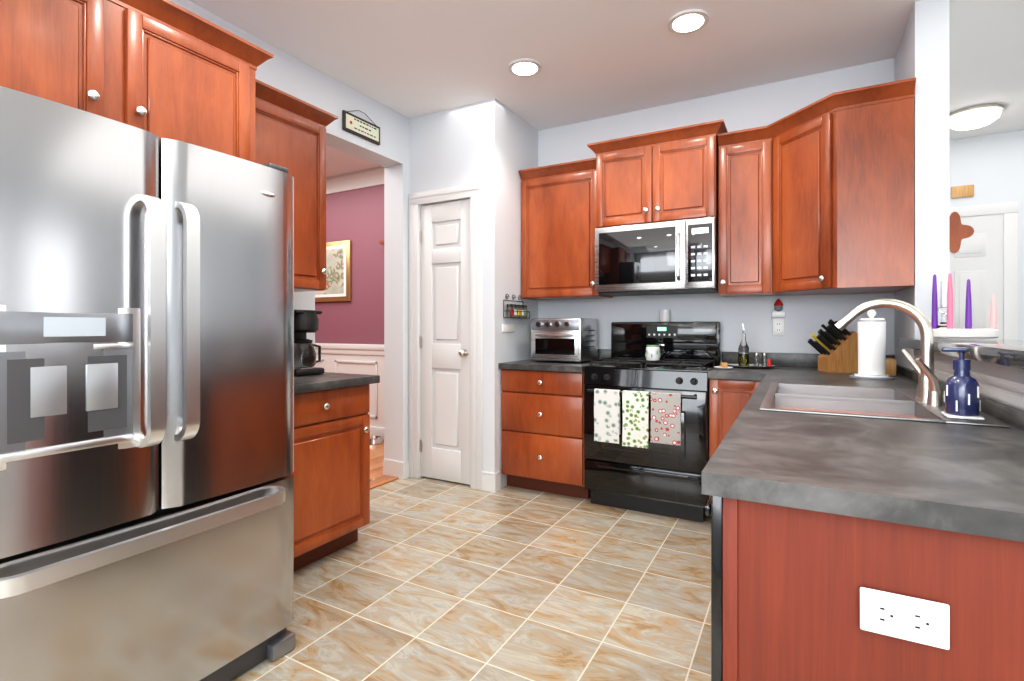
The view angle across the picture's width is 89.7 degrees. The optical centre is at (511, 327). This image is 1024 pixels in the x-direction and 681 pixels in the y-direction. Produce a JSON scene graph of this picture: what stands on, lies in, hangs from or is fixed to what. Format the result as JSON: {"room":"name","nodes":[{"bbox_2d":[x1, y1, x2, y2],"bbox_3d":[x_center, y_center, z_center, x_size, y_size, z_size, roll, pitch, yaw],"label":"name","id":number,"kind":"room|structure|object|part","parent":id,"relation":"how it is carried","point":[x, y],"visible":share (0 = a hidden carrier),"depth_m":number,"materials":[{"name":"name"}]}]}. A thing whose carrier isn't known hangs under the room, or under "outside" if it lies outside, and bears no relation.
{"room":"kitchen","nodes":[
{"label":"kitchen","id":0,"kind":"room"},
{"bbox_2d":[170,0,409,461],"bbox_3d":[-2.004,-0.233,2.080,0.200,2.815,6.700,0,0,29],"label":"wall","id":1,"kind":"structure","parent":0,"point":[376,312],"depth_m":4.03,"materials":[{"name":"white paint"}]},
{"bbox_2d":[0,0,123,122],"bbox_3d":[-1.782,-0.919,1.671,0.596,0.588,0.600,0,0,29],"label":"upper cabinet","id":2,"kind":"object","parent":1,"relation":"attached to","point":[70,53],"depth_m":1.67,"materials":[{"name":"brown wood"}]},
{"bbox_2d":[124,0,263,164],"bbox_3d":[-1.506,-0.919,2.170,0.596,0.588,0.540,0,0,29],"label":"upper cabinet","id":3,"kind":"object","parent":1,"relation":"attached to","point":[167,69],"depth_m":2.01,"materials":[{"name":"brown wood"}]},
{"bbox_2d":[264,84,331,291],"bbox_3d":[-1.345,-0.712,2.746,0.322,1.003,0.617,0,0,29],"label":"upper cabinet","id":4,"kind":"object","parent":1,"relation":"attached to","point":[294,128],"depth_m":2.80,"materials":[{"name":"brown wood"}]},
{"bbox_2d":[315,240,350,301],"bbox_3d":[-2.065,-0.615,5.749,0.720,0.660,0.034,0,0,29],"label":"framed picture","id":5,"kind":"object","parent":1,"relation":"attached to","point":[338,269],"visible":0.52,"depth_m":5.64,"materials":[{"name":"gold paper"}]},
{"bbox_2d":[315,166,383,440],"bbox_3d":[-2.318,-0.233,5.850,4.000,2.815,0.105,0,0,29],"label":"trim","id":6,"kind":"structure","parent":1,"relation":"attached to","point":[366,359],"depth_m":5.48,"materials":[{"name":"white wood"}]},
{"bbox_2d":[342,110,379,144],"bbox_3d":[-1.046,-1.416,3.598,0.022,0.182,0.345,0,0,29],"label":"sign","id":7,"kind":"object","parent":1,"relation":"attached to","point":[360,127],"visible":0.98,"depth_m":3.58,"materials":[{"name":"grey wood"}]},
{"bbox_2d":[370,441,398,488],"bbox_3d":[-3.130,1.194,3.845,3.800,0.062,4.700,0,0,29],"label":"floor","id":8,"kind":"structure","parent":0,"point":[378,478],"depth_m":4.28,"materials":[{"name":"brown wood"}]},
{"bbox_2d":[370,436,382,444],"bbox_3d":[-1.402,1.147,5.233,0.180,0.056,0.180,0,0,29],"label":"pet bowl","id":9,"kind":"object","parent":8,"relation":"on","point":[375,440],"visible":0.62,"depth_m":5.18,"materials":[{"name":"silver metal"}]},
{"bbox_2d":[410,98,505,487],"bbox_3d":[-0.434,-0.233,3.914,0.770,2.815,0.110,0,0,29],"label":"wall","id":10,"kind":"structure","parent":0,"point":[492,144],"depth_m":3.75,"materials":[{"name":"white paint"}]},
{"bbox_2d":[383,459,500,491],"bbox_3d":[2.498,1.107,3.132,7.060,0.135,3.700,0,0,29],"label":"baseboard","id":11,"kind":"structure","parent":10,"relation":"attached to","point":[490,481],"depth_m":3.97,"materials":[{"name":"white wood"}]},
{"bbox_2d":[420,199,469,484],"bbox_3d":[-0.513,0.107,3.893,0.488,2.112,0.104,0,0,29],"label":"pantry door","id":12,"kind":"structure","parent":10,"relation":"in","point":[445,341],"depth_m":3.91,"materials":[{"name":"white wood"}]},
{"bbox_2d":[408,182,481,489],"bbox_3d":[-0.488,0.064,3.931,0.676,2.222,0.134,0,0,29],"label":"door frame","id":13,"kind":"structure","parent":10,"relation":"attached to","point":[471,192],"depth_m":3.87,"materials":[{"name":"white wood"}]},
{"bbox_2d":[232,476,710,680],"bbox_3d":[1.451,1.200,1.083,7.210,0.050,8.600,0,0,29],"label":"floor","id":14,"kind":"structure","parent":0,"point":[423,578],"depth_m":2.26,"materials":[{"name":"beige tile"}]},
{"bbox_2d":[0,86,294,680],"bbox_3d":[-1.371,0.297,1.690,0.965,1.755,0.910,0,0,29],"label":"fridge","id":15,"kind":"object","parent":14,"relation":"on","point":[146,404],"visible":1,"depth_m":1.42,"materials":[{"name":"grey metal"}]},
{"bbox_2d":[291,372,379,570],"bbox_3d":[-1.175,0.667,2.668,0.696,1.015,0.649,0,0,29],"label":"base cabinet","id":16,"kind":"object","parent":14,"relation":"on","point":[331,473],"visible":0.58,"depth_m":2.56,"materials":[{"name":"brown wood"}]},
{"bbox_2d":[294,310,323,375],"bbox_3d":[-1.161,0.083,2.835,0.223,0.352,0.217,0,0,29],"label":"coffee maker","id":17,"kind":"object","parent":16,"relation":"on","point":[305,322],"visible":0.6,"depth_m":2.76,"materials":[{"name":"black plastic"}]},
{"bbox_2d":[502,371,590,498],"bbox_3d":[0.348,0.738,3.865,0.638,0.874,0.632,0,0,29],"label":"base cabinet","id":18,"kind":"object","parent":14,"relation":"on","point":[543,411],"depth_m":3.58,"materials":[{"name":"brown wood"}]},
{"bbox_2d":[498,359,597,370],"bbox_3d":[0.341,0.280,3.855,0.641,0.040,0.657,0,0,29],"label":"countertop","id":19,"kind":"structure","parent":18,"relation":"on","point":[523,365],"depth_m":3.62,"materials":[{"name":"grey stone"}]},
{"bbox_2d":[531,318,597,362],"bbox_3d":[0.390,0.097,3.875,0.401,0.325,0.402,0,0,29],"label":"toaster oven","id":20,"kind":"object","parent":19,"relation":"on","point":[566,339],"visible":0.96,"depth_m":3.73,"materials":[{"name":"silver metal"}]},
{"bbox_2d":[584,321,720,522],"bbox_3d":[0.949,0.568,3.469,0.773,1.215,0.727,0,0,29],"label":"range","id":21,"kind":"object","parent":14,"relation":"on","point":[646,436],"depth_m":3.23,"materials":[{"name":"black metal"}]},
{"bbox_3d":[0.951,0.172,3.474,0.100,0.102,0.100,0,0,29],"label":"candle jar range","id":22,"kind":"part","parent":21,"relation":"part of","materials":[{"name":"white ceramic"}]},
{"bbox_2d":[660,310,669,321],"bbox_3d":[1.112,-0.084,3.745,0.072,0.085,0.072,0,0,29],"label":"mug","id":23,"kind":"object","parent":21,"relation":"on","point":[664,315],"visible":0.96,"depth_m":3.71,"materials":[{"name":"white ceramic"}]},
{"bbox_2d":[709,379,757,458],"bbox_3d":[1.467,0.738,3.246,0.339,0.874,0.632,0,0,29],"label":"base cabinet","id":24,"kind":"object","parent":14,"relation":"on","point":[727,397],"depth_m":3.01,"materials":[{"name":"brown wood"}]},
{"bbox_2d":[708,363,769,382],"bbox_3d":[1.446,0.280,3.244,0.310,0.040,0.657,0,0,29],"label":"countertop","id":25,"kind":"structure","parent":24,"relation":"on","point":[734,373],"depth_m":2.99,"materials":[{"name":"grey stone"}]},
{"bbox_2d":[714,362,732,368],"bbox_3d":[1.315,0.239,3.204,0.114,0.040,0.113,0,0,29],"label":"soap dish","id":26,"kind":"object","parent":25,"relation":"on","point":[723,365],"visible":1,"depth_m":3.18,"materials":[{"name":"white ceramic"}]},
{"bbox_2d":[728,324,775,368],"bbox_3d":[1.521,0.118,3.307,0.320,0.281,0.205,0,0,29],"label":"tray","id":27,"kind":"object","parent":25,"relation":"on","point":[743,355],"visible":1,"depth_m":3.29,"materials":[{"name":"silver metal"}]},
{"bbox_2d":[705,499,1023,680],"bbox_3d":[0.819,0.738,1.094,0.659,0.874,0.708,0,0,29],"label":"base cabinet","id":28,"kind":"object","parent":14,"relation":"on","point":[785,585],"depth_m":0.84,"materials":[{"name":"brown wood"}]},
{"bbox_2d":[702,367,1023,546],"bbox_3d":[1.333,0.280,2.029,0.668,0.040,2.891,0,0,29],"label":"countertop","id":29,"kind":"structure","parent":28,"relation":"on","point":[948,478],"depth_m":0.95,"materials":[{"name":"grey stone"}]},
{"bbox_2d":[808,319,857,372],"bbox_3d":[1.902,0.106,3.006,0.315,0.306,0.130,0,0,9],"label":"knife block","id":30,"kind":"object","parent":29,"relation":"on","point":[835,347],"visible":0.92,"depth_m":2.95,"materials":[{"name":"brown wood"}]},
{"bbox_2d":[850,310,894,379],"bbox_3d":[1.842,0.084,2.638,0.190,0.350,0.190,0,0,29],"label":"paper towel","id":31,"kind":"object","parent":29,"relation":"on","point":[871,347],"visible":0.98,"depth_m":2.59,"materials":[{"name":"white paper"}]},
{"bbox_2d":[758,379,1013,426],"bbox_3d":[1.239,0.350,1.848,0.585,0.194,0.871,0,0,29],"label":"sink","id":32,"kind":"object","parent":29,"relation":"in","point":[808,398],"depth_m":1.86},
{"bbox_2d":[834,299,944,402],"bbox_3d":[1.310,0.076,1.812,0.301,0.354,0.249,0,0,29],"label":"faucet","id":33,"kind":"object","parent":29,"relation":"on","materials":[{"name":"silver metal"}]},
{"bbox_2d":[886,358,895,375],"bbox_3d":[2.019,0.214,2.792,0.090,0.090,0.120,0,0,29],"label":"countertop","id":34,"kind":"structure","parent":29,"relation":"on","point":[890,366],"depth_m":2.73,"materials":[{"name":"brown wood"}]},
{"bbox_2d":[941,347,984,419],"bbox_3d":[1.260,0.154,1.446,0.085,0.196,0.080,0,0,29],"label":"soap dispenser","id":35,"kind":"object","parent":29,"relation":"on","point":[962,394],"visible":1,"depth_m":1.43,"materials":[{"name":"blue ceramic"}]},
{"bbox_2d":[860,587,949,649],"bbox_3d":[0.605,0.449,0.796,0.112,0.068,0.008,0,0,29],"label":"outlet","id":36,"kind":"object","parent":28,"relation":"attached to","point":[918,620],"visible":1,"depth_m":0.79,"materials":[{"name":"white plastic"}]},
{"bbox_2d":[506,107,537,484],"bbox_3d":[0.015,-0.233,4.077,0.140,2.815,0.570,0,0,29],"label":"wall","id":37,"kind":"structure","parent":0,"point":[521,138],"depth_m":3.97,"materials":[{"name":"white paint"}]},
{"bbox_2d":[502,325,514,331],"bbox_3d":[-0.025,0.007,3.848,0.006,0.055,0.190,0,0,29],"label":"light switch","id":38,"kind":"object","parent":37,"relation":"attached to","point":[508,328],"visible":1,"depth_m":3.84,"materials":[{"name":"white plastic"}]},
{"bbox_2d":[503,294,529,318],"bbox_3d":[0.038,-0.158,3.901,0.064,0.182,0.310,0,0,29],"label":"spice rack","id":39,"kind":"object","parent":37,"relation":"attached to","point":[516,311],"visible":0.98,"depth_m":3.88,"materials":[{"name":"black metal"}]},
{"bbox_2d":[189,0,1023,176],"bbox_3d":[-0.142,-1.690,1.964,10.850,0.100,8.600,0,0,29],"label":"ceiling","id":40,"kind":"structure","parent":0,"point":[411,59],"depth_m":3.02,"materials":[{"name":"white paint"}]},
{"bbox_2d":[508,58,541,76],"bbox_3d":[0.081,-1.633,3.246,0.209,0.014,0.209,0,0,23],"label":"recessed light","id":41,"kind":"object","parent":40,"relation":"in","point":[525,67],"depth_m":3.23,"materials":[{"name":"white"}]},
{"bbox_2d":[668,9,708,33],"bbox_3d":[0.943,-1.633,2.758,0.209,0.014,0.209,0,0,23],"label":"recessed light","id":42,"kind":"object","parent":40,"relation":"in","point":[689,21],"depth_m":2.74,"materials":[{"name":"white"}]},
{"bbox_2d":[949,103,1003,129],"bbox_3d":[3.530,-1.584,3.944,0.340,0.112,0.340,0,0,29],"label":"ceiling light","id":43,"kind":"object","parent":40,"relation":"attached to","point":[974,117],"visible":0.92,"depth_m":3.85,"materials":[{"name":"white glass"}]},
{"bbox_2d":[538,59,889,361],"bbox_3d":[1.028,-0.233,3.931,3.315,2.815,0.135,0,0,29],"label":"wall","id":44,"kind":"structure","parent":0,"point":[766,104],"depth_m":3.58,"materials":[{"name":"white paint"}]},
{"bbox_2d":[518,158,612,299],"bbox_3d":[0.424,-0.719,4.000,0.639,0.988,0.325,0,0,29],"label":"upper cabinet","id":45,"kind":"object","parent":44,"relation":"attached to","point":[558,235],"depth_m":3.86,"materials":[{"name":"brown wood"}]},
{"bbox_2d":[594,121,721,232],"bbox_3d":[1.034,-0.997,3.620,0.793,0.592,0.400,0,0,29],"label":"upper cabinet","id":46,"kind":"object","parent":44,"relation":"attached to","point":[669,174],"depth_m":3.43,"materials":[{"name":"brown wood"}]},
{"bbox_2d":[595,217,717,295],"bbox_3d":[1.018,-0.468,3.592,0.789,0.459,0.463,0,0,29],"label":"microwave","id":47,"kind":"object","parent":46,"relation":"attached to","point":[670,257],"visible":0.96,"depth_m":3.41,"materials":[{"name":"silver metal"}]},
{"bbox_2d":[597,349,818,366],"bbox_3d":[1.268,0.215,3.707,2.406,0.090,0.017,0,0,29],"label":"backsplash","id":48,"kind":"structure","parent":44,"relation":"attached to","point":[778,359],"depth_m":3.41,"materials":[{"name":"grey stone"}]},
{"bbox_2d":[715,127,785,296],"bbox_3d":[1.552,-0.722,3.349,0.363,1.023,0.373,0,0,29],"label":"upper cabinet","id":49,"kind":"object","parent":44,"relation":"attached to","point":[737,218],"depth_m":3.26,"materials":[{"name":"brown wood"}]},
{"bbox_2d":[772,299,784,335],"bbox_3d":[1.768,-0.064,3.416,0.070,0.237,0.060,0,0,29],"label":"outlet","id":50,"kind":"object","parent":44,"relation":"attached to","point":[778,327],"visible":0.98,"depth_m":3.39,"materials":[{"name":"white plastic"}]},
{"bbox_2d":[758,77,915,295],"bbox_3d":[1.864,-0.722,3.030,0.702,1.023,0.628,0,0,29],"label":"upper cabinet","id":51,"kind":"object","parent":44,"relation":"attached to","point":[816,198],"depth_m":2.74,"materials":[{"name":"brown wood"}]},
{"bbox_2d":[890,0,1023,410],"bbox_3d":[1.676,-0.233,1.821,0.140,2.815,2.910,0,0,29],"label":"wall","id":52,"kind":"structure","parent":0,"point":[922,53],"depth_m":2.56,"materials":[{"name":"white paint"}]},
{"bbox_2d":[929,273,998,338],"bbox_3d":[2.026,-0.100,2.330,0.260,0.297,0.260,0,0,29],"label":"candle holder","id":53,"kind":"object","parent":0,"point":[944,328],"visible":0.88,"depth_m":2.30,"materials":[{"name":"white ceramic"}]},
{"bbox_2d":[954,130,1023,339],"bbox_3d":[4.900,-0.233,4.003,3.660,2.815,0.150,0,0,29],"label":"wall","id":54,"kind":"structure","parent":0,"point":[994,163],"depth_m":4.36,"materials":[{"name":"white paint"}]},
{"bbox_2d":[949,212,973,252],"bbox_3d":[3.852,-0.825,4.484,0.261,0.362,0.017,0,0,29],"label":"ornament","id":55,"kind":"object","parent":54,"relation":"attached to","point":[959,231],"visible":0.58,"depth_m":4.47,"materials":[{"name":"brown wood"}]},
{"bbox_2d":[951,184,973,197],"bbox_3d":[3.900,-1.175,4.458,0.150,0.100,0.018,0,0,29],"label":"sign","id":56,"kind":"object","parent":54,"relation":"attached to","point":[962,191],"visible":1,"depth_m":4.45,"materials":[{"name":"brown wood"}]},
{"bbox_2d":[949,202,1017,339],"bbox_3d":[3.802,0.065,4.497,0.920,2.220,0.050,0,0,29],"label":"door","id":57,"kind":"structure","parent":54,"relation":"attached to","point":[984,259],"depth_m":4.38,"materials":[{"name":"white wood"}]}
]}

